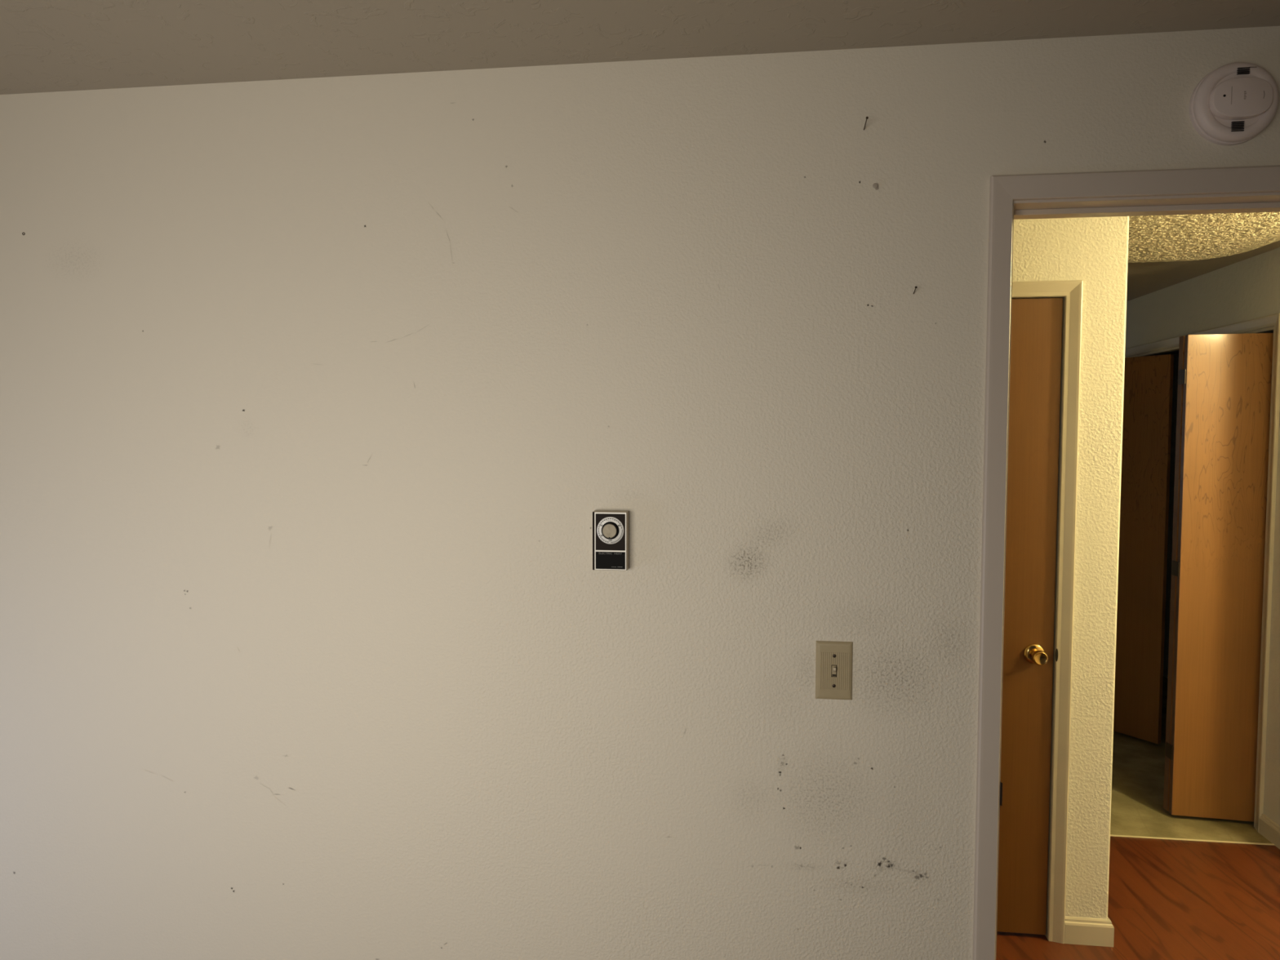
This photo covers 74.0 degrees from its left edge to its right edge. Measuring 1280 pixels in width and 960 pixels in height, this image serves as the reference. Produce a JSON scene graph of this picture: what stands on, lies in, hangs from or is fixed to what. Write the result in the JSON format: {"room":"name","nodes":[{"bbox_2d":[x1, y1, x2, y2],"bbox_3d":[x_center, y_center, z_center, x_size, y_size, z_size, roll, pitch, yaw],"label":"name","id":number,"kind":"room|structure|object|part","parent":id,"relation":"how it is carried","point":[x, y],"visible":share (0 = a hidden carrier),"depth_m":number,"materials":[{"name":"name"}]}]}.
{"room":"empty bedroom","nodes":[
{"label":"empty bedroom","id":0,"kind":"room"},
{"bbox_2d":[0,26,1279,959],"bbox_3d":[0.115,0.353,1.748,4.800,2.338,0.115,0,3,7],"label":"wall","id":1,"kind":"structure","parent":0,"point":[321,398],"depth_m":1.72,"materials":[{"name":"paint"}]},
{"bbox_2d":[592,510,628,570],"bbox_3d":[-0.059,0.120,1.679,0.070,0.117,0.043,0,3,7],"label":"thermostat","id":2,"kind":"object","parent":1,"relation":"attached to","point":[610,527],"visible":1,"depth_m":1.67,"materials":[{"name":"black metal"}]},
{"bbox_3d":[-0.059,0.099,1.663,0.035,0.035,0.011,0,3,7],"label":"knob","id":3,"kind":"part","parent":2,"relation":"part of","materials":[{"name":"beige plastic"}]},
{"bbox_2d":[815,640,853,700],"bbox_3d":[0.377,0.371,1.650,0.070,0.114,0.016,0,3,7],"label":"light switch","id":4,"kind":"object","parent":1,"relation":"attached to","point":[833,660],"visible":1,"depth_m":1.65,"materials":[{"name":"beige plastic"}]},
{"bbox_3d":[0.378,0.371,1.655,0.009,0.021,0.003,0,3,7],"label":"toggle frame","id":5,"kind":"part","parent":4,"relation":"part of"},
{"bbox_2d":[972,165,1279,959],"bbox_3d":[1.098,0.484,1.625,0.896,2.093,0.128,0,3,7],"label":"door frame","id":6,"kind":"structure","parent":1,"relation":"attached to","point":[1005,189],"depth_m":1.58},
{"bbox_3d":[0.693,0.604,1.643,0.003,0.053,0.032,0,3,3],"label":"strike plate","id":7,"kind":"part","parent":6,"relation":"part of","materials":[{"name":"silver metal"}]},
{"bbox_2d":[1188,62,1279,145],"bbox_3d":[1.053,-0.667,1.499,0.140,0.140,0.042,0,3,7],"label":"smoke detector","id":8,"kind":"object","parent":1,"relation":"attached to","point":[1233,104],"visible":1,"depth_m":1.49,"materials":[{"name":"plastic"}]},
{"bbox_2d":[0,0,1279,94],"bbox_3d":[-0.053,-0.769,0.331,4.800,0.050,2.620,0,3,7],"label":"ceiling","id":9,"kind":"structure","parent":0,"point":[46,46],"depth_m":1.52,"materials":[{"name":"paint"}]},
{"bbox_2d":[1012,216,1128,919],"bbox_3d":[0.428,0.283,2.831,2.152,2.368,0.115,0,3,7],"label":"wall","id":10,"kind":"structure","parent":0,"point":[1094,251],"depth_m":2.64,"materials":[{"name":"paint"}]},
{"bbox_2d":[996,297,1062,934],"bbox_3d":[0.909,0.447,2.713,0.795,2.027,0.098,0,3,7],"label":"door","id":11,"kind":"structure","parent":10,"relation":"in","point":[1036,335],"depth_m":2.68,"materials":[{"name":"brown wood"}]},
{"bbox_3d":[1.243,0.551,2.655,0.047,0.047,0.054,0,3,7],"label":"knob","id":12,"kind":"part","parent":11,"relation":"part of","materials":[{"name":"gold metal"}]},
{"bbox_2d":[1012,280,1083,943],"bbox_3d":[0.917,0.425,2.770,0.896,2.091,0.128,0,3,7],"label":"door frame","id":13,"kind":"structure","parent":10,"relation":"attached to","point":[1072,290],"depth_m":2.66,"materials":[{"name":"paint"}]},
{"bbox_2d":[1064,915,1114,946],"bbox_3d":[1.433,1.432,2.758,0.147,0.083,0.128,0,3,7],"label":"baseboard","id":14,"kind":"structure","parent":10,"relation":"attached to","point":[1077,931],"depth_m":2.70,"materials":[{"name":"paint"}]},
{"bbox_2d":[995,675,1279,959],"bbox_3d":[1.559,1.419,4.097,4.700,0.031,4.980,0,3,7],"label":"floor","id":15,"kind":"structure","parent":0,"point":[1169,900],"depth_m":3.06,"materials":[{"name":"red laminate"}]},
{"bbox_2d":[1110,834,1275,845],"bbox_3d":[0.979,1.430,3.553,3.084,0.004,0.010,0,3,7],"label":"threshold strip","id":16,"kind":"object","parent":15,"relation":"on","point":[1199,840],"visible":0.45,"depth_m":3.40,"materials":[{"name":"metal"}]},
{"bbox_2d":[1163,353,1178,678],"bbox_3d":[3.440,0.198,4.555,0.100,2.368,3.280,0,3,7],"label":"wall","id":17,"kind":"structure","parent":0,"point":[1175,355],"depth_m":5.64,"materials":[{"name":"paint"}]},
{"bbox_2d":[1124,247,1279,825],"bbox_3d":[2.744,0.194,4.602,0.115,2.368,3.360,0,3,7],"label":"wall","id":18,"kind":"structure","parent":0,"point":[1248,289],"depth_m":3.62,"materials":[{"name":"paint"}]},
{"bbox_2d":[1113,354,1173,743],"bbox_3d":[2.627,0.351,4.668,0.248,2.012,0.592,0,3,7],"label":"door","id":19,"kind":"structure","parent":18,"relation":"in","point":[1148,380],"depth_m":4.45,"materials":[{"name":"brown wood"}]},
{"bbox_2d":[1124,312,1279,832],"bbox_3d":[2.686,0.348,4.203,0.128,2.102,1.623,0,3,7],"label":"door frame","id":20,"kind":"structure","parent":18,"relation":"attached to","point":[1273,320],"depth_m":3.44,"materials":[{"name":"paint"}]},
{"bbox_2d":[1151,331,1273,355],"bbox_3d":[2.688,-0.638,4.152,0.035,0.009,1.506,0,3,7],"label":"door track","id":21,"kind":"object","parent":18,"relation":"attached to","point":[1175,351],"depth_m":4.31,"materials":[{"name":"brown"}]},
{"bbox_2d":[1163,333,1273,822],"bbox_3d":[2.423,0.409,3.544,0.360,2.012,0.118,0,3,7],"label":"door","id":22,"kind":"structure","parent":18,"relation":"in","point":[1224,380],"depth_m":3.51,"materials":[{"name":"brown wood"}]},
{"bbox_3d":[2.428,0.407,3.577,0.353,2.012,0.030,0,3,4],"label":"panel","id":23,"kind":"part","parent":22,"relation":"part of","materials":[{"name":"brown wood"}]},
{"bbox_2d":[1258,813,1279,848],"bbox_3d":[2.498,1.409,3.232,0.012,0.083,0.460,0,3,7],"label":"baseboard","id":24,"kind":"structure","parent":18,"relation":"attached to","point":[1268,828],"depth_m":3.39,"materials":[{"name":"paint"}]},
{"bbox_2d":[1126,212,1279,301],"bbox_3d":[1.566,-0.971,4.006,4.700,0.083,4.915,0,3,7],"label":"ceiling","id":25,"kind":"structure","parent":0,"point":[1197,237],"depth_m":3.21,"materials":[{"name":"white paint"}]}
]}

